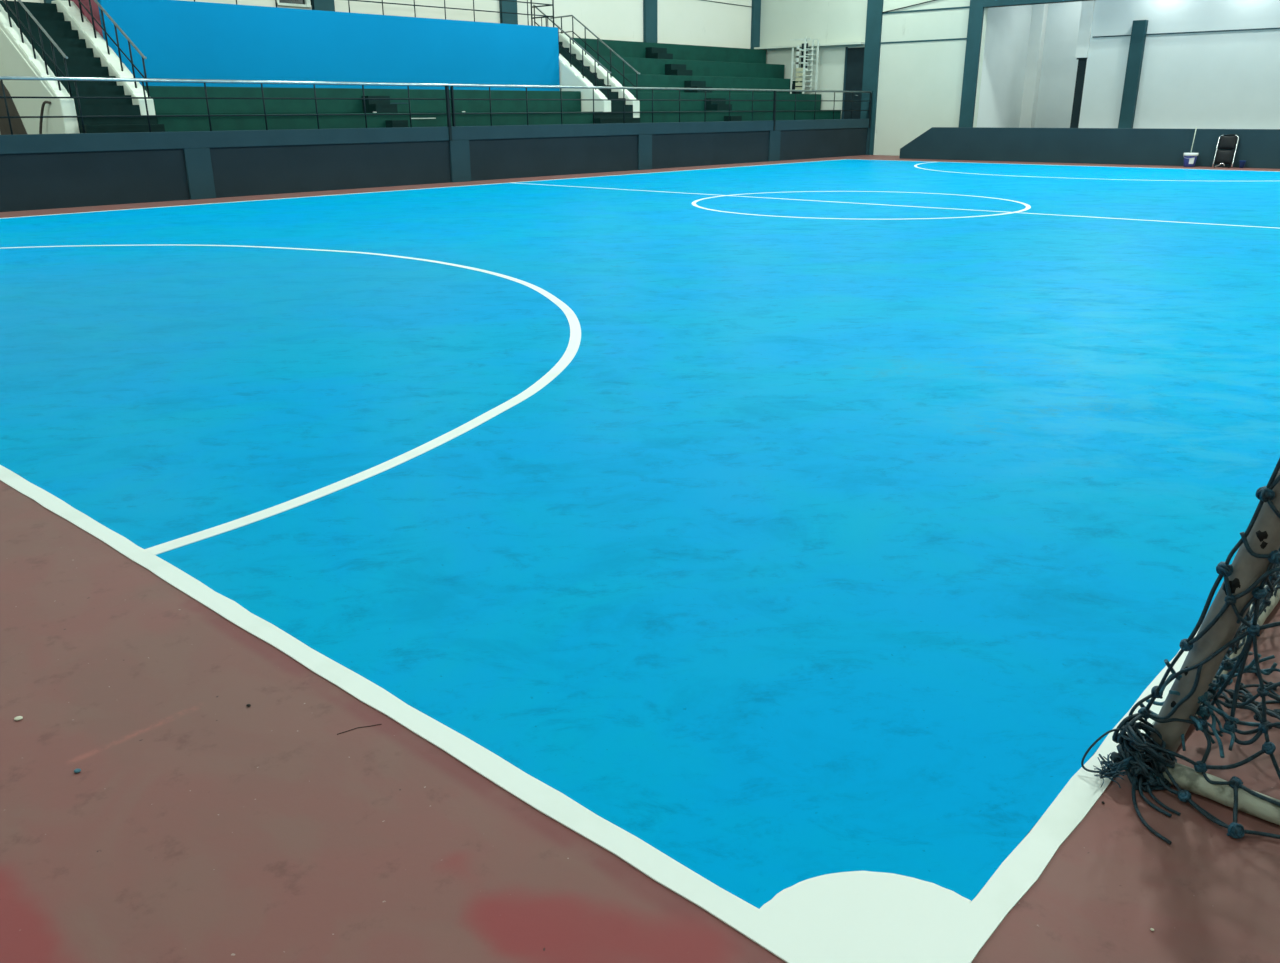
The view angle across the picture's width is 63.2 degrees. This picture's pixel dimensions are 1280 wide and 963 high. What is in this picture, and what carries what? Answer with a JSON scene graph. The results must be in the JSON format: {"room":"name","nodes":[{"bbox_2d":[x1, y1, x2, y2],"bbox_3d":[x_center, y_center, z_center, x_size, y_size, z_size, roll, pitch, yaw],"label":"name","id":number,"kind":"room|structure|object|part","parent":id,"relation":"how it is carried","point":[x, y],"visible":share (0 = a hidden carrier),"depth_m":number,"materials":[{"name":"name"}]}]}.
{"room":"arena","nodes":[
{"label":"arena","id":0,"kind":"room"},
{"bbox_2d":[0,0,760,134],"bbox_3d":[-8.945,-12.586,26.895,0.420,9.000,41.100,16,26,39],"label":"wall","id":1,"kind":"structure","parent":0,"point":[715,23],"depth_m":35.20,"materials":[{"name":"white paint"}]},
{"bbox_2d":[276,0,311,7],"bbox_3d":[-8.900,-12.818,26.654,0.110,1.200,1.020,16,26,39],"label":"window","id":2,"kind":"structure","parent":1,"relation":"in","point":[296,3],"depth_m":26.85,"materials":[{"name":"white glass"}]},
{"bbox_2d":[0,119,870,211],"bbox_3d":[-5.080,-7.727,24.686,0.240,1.286,40.700,16,26,39],"label":"wall","id":3,"kind":"structure","parent":0,"point":[38,171],"depth_m":23.29,"materials":[{"name":"paint"}]},
{"bbox_2d":[0,76,871,140],"bbox_3d":[-5.034,-8.611,24.293,0.117,1.275,40.660,16,26,39],"label":"railing","id":4,"kind":"object","parent":3,"relation":"on","point":[74,79],"visible":1,"depth_m":23.26,"materials":[{"name":"metal"}]},
{"bbox_3d":[-10.980,-6.483,18.052,0.032,0.934,0.028,16,26,39],"label":"post","id":5,"kind":"part","parent":4,"relation":"part of","materials":[{"name":"black paint"}]},
{"bbox_3d":[-10.170,-6.791,18.901,0.032,0.934,0.028,16,26,39],"label":"post","id":6,"kind":"part","parent":4,"relation":"part of","materials":[{"name":"black paint"}]},
{"bbox_3d":[-9.360,-7.099,19.751,0.032,0.934,0.028,16,26,39],"label":"post","id":7,"kind":"part","parent":4,"relation":"part of","materials":[{"name":"black paint"}]},
{"bbox_3d":[-8.550,-7.407,20.601,0.032,0.934,0.028,16,26,39],"label":"post","id":8,"kind":"part","parent":4,"relation":"part of","materials":[{"name":"black paint"}]},
{"bbox_3d":[-7.741,-7.715,21.450,0.032,0.934,0.028,16,26,39],"label":"post","id":9,"kind":"part","parent":4,"relation":"part of","materials":[{"name":"black paint"}]},
{"bbox_3d":[-6.931,-8.022,22.300,0.032,0.934,0.028,16,26,39],"label":"post","id":10,"kind":"part","parent":4,"relation":"part of","materials":[{"name":"black paint"}]},
{"bbox_3d":[-6.121,-8.330,23.150,0.032,0.934,0.028,16,26,39],"label":"post","id":11,"kind":"part","parent":4,"relation":"part of","materials":[{"name":"black paint"}]},
{"bbox_3d":[-5.311,-8.638,23.999,0.032,0.934,0.028,16,26,39],"label":"post","id":12,"kind":"part","parent":4,"relation":"part of","materials":[{"name":"black paint"}]},
{"bbox_3d":[-5.067,-8.581,24.307,0.034,0.029,40.620,16,26,39],"label":"rail","id":13,"kind":"part","parent":4,"relation":"part of","materials":[{"name":"grey metal"}]},
{"bbox_3d":[-5.069,-8.887,24.198,0.034,0.029,40.620,16,26,39],"label":"rail","id":14,"kind":"part","parent":4,"relation":"part of","materials":[{"name":"metal"}]},
{"bbox_3d":[-5.058,-9.189,24.106,0.064,0.061,40.660,16,26,39],"label":"rail","id":15,"kind":"part","parent":4,"relation":"part of","materials":[{"name":"metal"}]},
{"bbox_3d":[-4.515,-8.785,24.839,0.083,1.230,0.255,10,22,27],"label":"bolted post","id":16,"kind":"part","parent":4,"relation":"part of","materials":[{"name":"black paint"}]},
{"bbox_3d":[-3.690,-9.254,25.699,0.032,0.934,0.028,16,26,39],"label":"post","id":17,"kind":"part","parent":4,"relation":"part of","materials":[{"name":"black paint"}]},
{"bbox_3d":[-2.880,-9.562,26.550,0.032,0.934,0.028,16,26,39],"label":"post","id":18,"kind":"part","parent":4,"relation":"part of","materials":[{"name":"black paint"}]},
{"bbox_3d":[-2.069,-9.870,27.400,0.032,0.934,0.028,16,26,39],"label":"post","id":19,"kind":"part","parent":4,"relation":"part of","materials":[{"name":"black paint"}]},
{"bbox_3d":[-1.259,-10.178,28.250,0.032,0.934,0.028,16,26,39],"label":"post","id":20,"kind":"part","parent":4,"relation":"part of","materials":[{"name":"black paint"}]},
{"bbox_3d":[-0.448,-10.486,29.101,0.032,0.934,0.028,16,26,39],"label":"post","id":21,"kind":"part","parent":4,"relation":"part of","materials":[{"name":"black paint"}]},
{"bbox_3d":[0.363,-10.794,29.951,0.032,0.934,0.028,16,26,39],"label":"post","id":22,"kind":"part","parent":4,"relation":"part of","materials":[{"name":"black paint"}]},
{"bbox_3d":[1.173,-11.102,30.801,0.032,0.934,0.028,16,26,39],"label":"post","id":23,"kind":"part","parent":4,"relation":"part of","materials":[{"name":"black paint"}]},
{"bbox_3d":[1.984,-11.410,31.652,0.032,0.934,0.028,16,26,39],"label":"post","id":24,"kind":"part","parent":4,"relation":"part of","materials":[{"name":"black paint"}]},
{"bbox_3d":[4.414,-12.169,34.179,0.070,1.230,0.070,16,26,39],"label":"bolted post","id":25,"kind":"part","parent":4,"relation":"part of","materials":[{"name":"black paint"}]},
{"bbox_3d":[8.498,-13.721,38.464,0.070,1.230,0.070,16,26,39],"label":"bolted post","id":26,"kind":"part","parent":4,"relation":"part of","materials":[{"name":"black paint"}]},
{"bbox_2d":[0,155,1279,962],"bbox_3d":[4.802,-4.201,16.829,26.530,0.205,41.100,16,26,39],"label":"floor","id":27,"kind":"structure","parent":0,"point":[755,562],"depth_m":4.00,"materials":[{"name":"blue paint"}]},
{"bbox_2d":[899,127,1279,168],"bbox_3d":[15.950,-10.108,31.384,16.870,1.033,2.000,16,26,39],"label":"wall","id":28,"kind":"structure","parent":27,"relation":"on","point":[1260,148],"depth_m":31.84,"materials":[{"name":"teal paint"}]},
{"bbox_2d":[1081,458,1279,844],"bbox_3d":[2.594,-0.458,3.053,1.186,2.046,3.353,16,26,39],"label":"goal","id":29,"kind":"object","parent":27,"relation":"on","point":[1249,591],"visible":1,"depth_m":2.55,"materials":[{"name":"black fabric"}]},
{"bbox_3d":[1.192,0.688,2.663,0.109,0.116,0.039,0,20,2],"label":"loose cord","id":30,"kind":"part","parent":29,"relation":"part of","materials":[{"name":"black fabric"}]},
{"bbox_3d":[1.232,0.791,2.543,0.045,0.032,0.251,2,20,6],"label":"loose cord","id":31,"kind":"part","parent":29,"relation":"part of","materials":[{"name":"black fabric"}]},
{"bbox_3d":[1.266,0.770,2.585,0.039,0.041,0.153,-1,20,-3],"label":"loose cord","id":32,"kind":"part","parent":29,"relation":"part of","materials":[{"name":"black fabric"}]},
{"bbox_3d":[1.287,0.775,2.585,0.030,0.030,0.142,-4,20,-10],"label":"loose cord","id":33,"kind":"part","parent":29,"relation":"part of","materials":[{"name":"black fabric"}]},
{"bbox_3d":[1.347,0.763,2.572,0.014,0.059,0.159,-8,21,-20],"label":"loose cord","id":34,"kind":"part","parent":29,"relation":"part of","materials":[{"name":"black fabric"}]},
{"bbox_2d":[1222,581,1235,594],"bbox_3d":[1.396,0.253,2.461,0.034,0.039,0.011,16,26,39],"label":"chip","id":35,"kind":"object","parent":29,"relation":"attached to","point":[1228,587],"depth_m":2.45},
{"bbox_2d":[1232,578,1240,587],"bbox_3d":[1.403,0.242,2.447,0.023,0.032,0.009,10,22,27],"label":"chip","id":36,"kind":"object","parent":29,"relation":"on","point":[1236,582],"depth_m":2.44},
{"bbox_2d":[1256,530,1267,541],"bbox_3d":[1.424,0.125,2.385,0.027,0.032,0.009,16,26,39],"label":"chip","id":37,"kind":"object","parent":29,"relation":"on","point":[1261,535],"depth_m":2.38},
{"bbox_2d":[1260,541,1267,548],"bbox_3d":[1.429,0.143,2.389,0.021,0.024,0.007,16,26,39],"label":"chip","id":38,"kind":"object","parent":29,"relation":"attached to","point":[1263,544],"depth_m":2.39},
{"bbox_2d":[1183,153,1197,166],"bbox_3d":[15.812,-9.245,29.928,0.389,0.385,0.388,16,26,39],"label":"bucket","id":39,"kind":"object","parent":27,"relation":"on","point":[1189,158],"visible":1,"depth_m":29.81,"materials":[{"name":"blue plastic"}]},
{"bbox_2d":[1212,134,1238,167],"bbox_3d":[16.528,-9.326,29.389,0.528,0.891,0.303,16,26,39],"label":"folding chair","id":40,"kind":"object","parent":27,"relation":"on","point":[1227,141],"visible":1,"depth_m":29.37,"materials":[{"name":"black fabric"}]},
{"bbox_3d":[16.519,-9.172,29.432,0.440,0.374,0.110,16,26,39],"label":"seat","id":41,"kind":"part","parent":40,"relation":"part of","materials":[{"name":"black plastic"}]},
{"bbox_3d":[16.576,-9.562,29.363,0.440,0.354,0.101,16,26,39],"label":"backrest","id":42,"kind":"part","parent":40,"relation":"part of","materials":[{"name":"black plastic"}]},
{"bbox_2d":[1239,161,1245,167],"bbox_3d":[16.904,-8.903,29.227,0.184,0.200,0.184,16,26,39],"label":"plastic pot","id":43,"kind":"object","parent":27,"relation":"on","point":[1241,163],"visible":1,"depth_m":29.18,"materials":[{"name":"blue plastic"}]},
{"bbox_2d":[754,0,1091,155],"bbox_3d":[16.376,-14.215,31.033,32.200,9.000,0.680,16,26,39],"label":"wall","id":44,"kind":"structure","parent":0,"point":[922,68],"depth_m":37.63,"materials":[{"name":"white paint"}]},
{"bbox_2d":[841,47,864,118],"bbox_3d":[7.953,-14.759,38.885,0.800,2.750,0.112,16,26,39],"label":"door","id":45,"kind":"structure","parent":44,"relation":"in","point":[854,57],"depth_m":38.84,"materials":[{"name":"paint"}]},
{"bbox_3d":[7.686,-14.839,39.113,0.080,2.750,0.050,16,26,39],"label":"frame","id":46,"kind":"part","parent":45,"relation":"part of","materials":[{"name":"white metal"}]},
{"bbox_2d":[977,4,1047,127],"bbox_3d":[13.238,-15.084,37.694,0.650,6.200,4.900,16,26,39],"label":"wall","id":47,"kind":"structure","parent":0,"point":[1015,35],"depth_m":38.37,"materials":[{"name":"white paint"}]},
{"bbox_2d":[1034,1,1081,127],"bbox_3d":[15.767,-15.486,38.780,2.910,6.200,0.200,16,26,39],"label":"wall","id":48,"kind":"structure","parent":0,"point":[1059,65],"depth_m":38.80,"materials":[{"name":"white paint"}]},
{"bbox_2d":[1075,0,1279,128],"bbox_3d":[21.521,-13.234,32.361,15.180,6.200,2.250,16,26,39],"label":"wall","id":49,"kind":"structure","parent":0,"point":[1157,64],"depth_m":34.38,"materials":[{"name":"white paint"}]},
{"bbox_2d":[1070,58,1086,127],"bbox_3d":[15.497,-13.696,36.801,0.370,2.360,0.180,16,26,39],"label":"door","id":50,"kind":"structure","parent":49,"relation":"in","point":[1081,68],"depth_m":36.82,"materials":[{"name":"paint"}]},
{"bbox_3d":[-7.061,-8.188,26.365,4.970,1.050,40.620,16,26,39],"label":"floor","id":51,"kind":"structure","parent":0,"visible":0},
{"bbox_2d":[0,0,164,134],"bbox_3d":[-11.507,-8.315,20.995,4.080,2.853,1.920,16,26,39],"label":"staircase","id":52,"kind":"structure","parent":51,"relation":"on","point":[88,56],"depth_m":20.85,"materials":[{"name":"green paint"}]},
{"bbox_3d":[-12.964,-7.609,21.457,1.620,1.218,0.025,16,26,39],"label":"panel","id":53,"kind":"part","parent":52,"relation":"part of","materials":[{"name":"paint"}]},
{"bbox_3d":[-12.239,-8.483,20.445,2.867,1.866,0.036,16,26,39],"label":"moulding","id":54,"kind":"part","parent":52,"relation":"part of","materials":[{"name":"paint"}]},
{"bbox_2d":[2,0,71,96],"bbox_3d":[-11.935,-8.914,20.192,3.456,2.819,0.048,16,26,39],"label":"stair handrail","id":55,"kind":"object","parent":52,"relation":"attached to","point":[27,11],"visible":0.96,"depth_m":19.93,"materials":[{"name":"metal"}]},
{"bbox_3d":[-12.497,-9.423,20.544,0.036,0.866,0.031,16,26,39],"label":"post","id":56,"kind":"part","parent":55,"relation":"part of","materials":[{"name":"black paint"}]},
{"bbox_3d":[-12.145,-9.037,20.347,0.036,0.884,0.031,16,26,39],"label":"post","id":57,"kind":"part","parent":55,"relation":"part of","materials":[{"name":"black metal"}]},
{"bbox_3d":[-11.792,-8.652,20.151,0.036,0.901,0.031,16,26,39],"label":"post","id":58,"kind":"part","parent":55,"relation":"part of","materials":[{"name":"black paint"}]},
{"bbox_3d":[-11.937,-9.238,20.077,3.456,2.133,0.048,16,26,39],"label":"rail","id":59,"kind":"part","parent":55,"relation":"part of","materials":[{"name":"metal"}]},
{"bbox_3d":[-11.439,-8.267,19.954,0.036,0.919,0.031,16,26,39],"label":"post","id":60,"kind":"part","parent":55,"relation":"part of","materials":[{"name":"black metal"}]},
{"bbox_3d":[-11.086,-7.882,19.757,0.036,0.936,0.031,16,26,39],"label":"post","id":61,"kind":"part","parent":55,"relation":"part of","materials":[{"name":"black metal"}]},
{"bbox_3d":[-10.734,-7.590,19.527,0.036,0.757,0.031,16,26,39],"label":"post","id":62,"kind":"part","parent":55,"relation":"part of","materials":[{"name":"black metal"}]},
{"bbox_2d":[68,0,149,96],"bbox_3d":[-10.884,-9.237,21.202,3.207,2.737,0.048,16,26,39],"label":"stair handrail","id":63,"kind":"object","parent":52,"relation":"attached to","point":[79,1],"visible":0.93,"depth_m":20.99,"materials":[{"name":"metal"}]},
{"bbox_3d":[-11.678,-10.009,21.679,0.036,0.893,0.031,16,26,39],"label":"post","id":64,"kind":"part","parent":63,"relation":"part of","materials":[{"name":"black metal"}]},
{"bbox_3d":[-11.298,-9.591,21.468,0.036,0.907,0.031,16,26,39],"label":"post","id":65,"kind":"part","parent":63,"relation":"part of","materials":[{"name":"black metal"}]},
{"bbox_3d":[-10.918,-9.174,21.257,0.036,0.920,0.031,16,26,39],"label":"post","id":66,"kind":"part","parent":63,"relation":"part of","materials":[{"name":"black metal"}]},
{"bbox_3d":[-10.921,-9.187,21.255,3.095,1.948,0.032,16,26,39],"label":"rail","id":67,"kind":"part","parent":63,"relation":"part of","materials":[{"name":"grey metal"}]},
{"bbox_3d":[-10.537,-8.756,21.045,0.036,0.934,0.031,16,26,39],"label":"post","id":68,"kind":"part","parent":63,"relation":"part of","materials":[{"name":"black metal"}]},
{"bbox_3d":[-10.886,-9.579,21.080,3.207,2.010,0.048,16,26,39],"label":"rail","id":69,"kind":"part","parent":63,"relation":"part of","materials":[{"name":"metal"}]},
{"bbox_3d":[-10.157,-8.338,20.834,0.036,0.948,0.031,16,26,39],"label":"post","id":70,"kind":"part","parent":63,"relation":"part of","materials":[{"name":"black metal"}]},
{"bbox_3d":[-9.777,-7.998,20.595,0.036,0.798,0.031,16,26,39],"label":"post","id":71,"kind":"part","parent":63,"relation":"part of","materials":[{"name":"black metal"}]},
{"bbox_2d":[144,86,610,131],"bbox_3d":[-6.679,-9.457,26.691,4.570,1.114,13.068,16,26,39],"label":"bleachers","id":72,"kind":"object","parent":51,"relation":"on","point":[162,106],"visible":0.5,"depth_m":24.90,"materials":[{"name":"green paint"}]},
{"bbox_2d":[66,0,559,90],"bbox_3d":[-7.572,-11.073,26.952,2.200,1.764,13.055,16,26,39],"label":"banner","id":73,"kind":"object","parent":72,"relation":"on","point":[179,39],"visible":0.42,"depth_m":25.15,"materials":[{"name":"blue fabric"}]},
{"bbox_2d":[194,0,553,26],"bbox_3d":[-7.123,-12.243,26.190,0.977,0.957,12.770,16,26,39],"label":"railing","id":74,"kind":"object","parent":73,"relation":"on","point":[382,2],"visible":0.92,"depth_m":28.88,"materials":[{"name":"black metal"}]},
{"bbox_3d":[-6.784,-11.966,25.953,0.032,0.028,12.750,16,26,39],"label":"rail","id":75,"kind":"part","parent":74,"relation":"part of","materials":[{"name":"black metal"}]},
{"bbox_3d":[-6.786,-12.258,25.849,0.032,0.028,12.750,16,26,39],"label":"rail","id":76,"kind":"part","parent":74,"relation":"part of","materials":[{"name":"black paint"}]},
{"bbox_3d":[-3.223,-13.950,30.944,0.044,0.935,0.038,16,26,39],"label":"post","id":77,"kind":"part","parent":74,"relation":"part of","materials":[{"name":"black metal"}]},
{"bbox_3d":[-2.530,-13.745,30.358,0.044,0.935,0.038,16,26,39],"label":"post","id":78,"kind":"part","parent":74,"relation":"part of","materials":[{"name":"black metal"}]},
{"bbox_2d":[559,33,639,122],"bbox_3d":[-1.608,-12.080,31.379,4.080,2.848,1.585,16,26,39],"label":"staircase","id":79,"kind":"structure","parent":51,"relation":"on","point":[569,76],"depth_m":31.01,"materials":[{"name":"green paint"}]},
{"bbox_2d":[533,5,610,98],"bbox_3d":[-2.014,-12.670,30.684,3.157,2.736,0.048,16,26,39],"label":"stair handrail","id":80,"kind":"object","parent":79,"relation":"attached to","point":[537,8],"visible":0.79,"depth_m":30.53,"materials":[{"name":"metal"}]},
{"bbox_3d":[-2.051,-12.621,30.737,3.045,1.948,0.032,16,26,39],"label":"rail","id":81,"kind":"part","parent":80,"relation":"part of","materials":[{"name":"grey metal"}]},
{"bbox_3d":[-2.048,-12.646,30.725,0.036,0.839,0.031,16,26,39],"label":"post","id":82,"kind":"part","parent":80,"relation":"part of","materials":[{"name":"black metal"}]},
{"bbox_3d":[-1.673,-12.233,30.518,0.036,0.847,0.031,16,26,39],"label":"post","id":83,"kind":"part","parent":80,"relation":"part of","materials":[{"name":"black metal"}]},
{"bbox_3d":[-0.925,-11.438,30.093,0.036,0.798,0.031,16,26,39],"label":"post","id":84,"kind":"part","parent":80,"relation":"part of","materials":[{"name":"grey metal"}]},
{"bbox_2d":[550,15,639,99],"bbox_3d":[-1.394,-12.940,31.781,3.734,2.501,0.048,16,26,39],"label":"stair handrail","id":85,"kind":"object","parent":79,"relation":"attached to","point":[572,31],"visible":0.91,"depth_m":31.52,"materials":[{"name":"metal"}]},
{"bbox_3d":[-1.396,-13.282,31.659,3.734,1.774,0.048,16,26,39],"label":"rail","id":86,"kind":"part","parent":85,"relation":"part of","materials":[{"name":"metal"}]},
{"bbox_3d":[-1.433,-12.891,31.836,3.628,1.712,0.032,16,26,39],"label":"rail","id":87,"kind":"part","parent":85,"relation":"part of","materials":[{"name":"black paint"}]},
{"bbox_3d":[-1.276,-13.030,31.636,0.036,0.832,0.031,16,26,39],"label":"post","id":88,"kind":"part","parent":85,"relation":"part of","materials":[{"name":"black metal"}]},
{"bbox_3d":[-0.881,-12.594,31.417,0.036,0.843,0.031,16,26,39],"label":"post","id":89,"kind":"part","parent":85,"relation":"part of","materials":[{"name":"grey metal"}]},
{"bbox_3d":[-0.091,-11.755,30.968,0.036,0.798,0.031,16,26,39],"label":"post","id":90,"kind":"part","parent":85,"relation":"part of","materials":[{"name":"black paint"}]},
{"bbox_2d":[572,38,840,122],"bbox_3d":[2.525,-13.750,36.100,4.530,2.779,11.370,16,26,39],"label":"bleachers","id":91,"kind":"object","parent":51,"relation":"on","point":[665,65],"visible":0.5,"depth_m":35.76,"materials":[{"name":"green paint"}]},
{"bbox_2d":[790,37,818,93],"bbox_3d":[6.142,-15.647,39.181,0.960,1.975,0.555,16,26,39],"label":"metal rack","id":92,"kind":"object","parent":91,"relation":"on","point":[802,56],"visible":0.93,"depth_m":39.08,"materials":[{"name":"white paint"}]},
{"bbox_2d":[796,58,807,63],"bbox_3d":[6.084,-15.774,39.036,0.340,0.200,0.320,16,26,39],"label":"shelf","id":93,"kind":"object","parent":92,"relation":"attached to","point":[803,60],"depth_m":38.97,"materials":[{"name":"white metal"}]},
{"bbox_2d":[796,45,808,50],"bbox_3d":[6.082,-16.188,38.889,0.340,0.200,0.320,16,26,39],"label":"shelf","id":94,"kind":"object","parent":92,"relation":"attached to","point":[804,47],"depth_m":38.82,"materials":[{"name":"white paint"}]},
{"bbox_2d":[796,52,808,57],"bbox_3d":[6.083,-15.981,38.962,0.340,0.200,0.320,16,26,39],"label":"shelf","id":95,"kind":"object","parent":92,"relation":"attached to","point":[803,54],"depth_m":38.94,"materials":[{"name":"white paint"}]},
{"bbox_3d":[6.170,-15.957,39.074,0.260,0.900,0.040,16,26,39],"label":"panel","id":96,"kind":"part","parent":92,"relation":"part of","materials":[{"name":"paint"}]}
]}

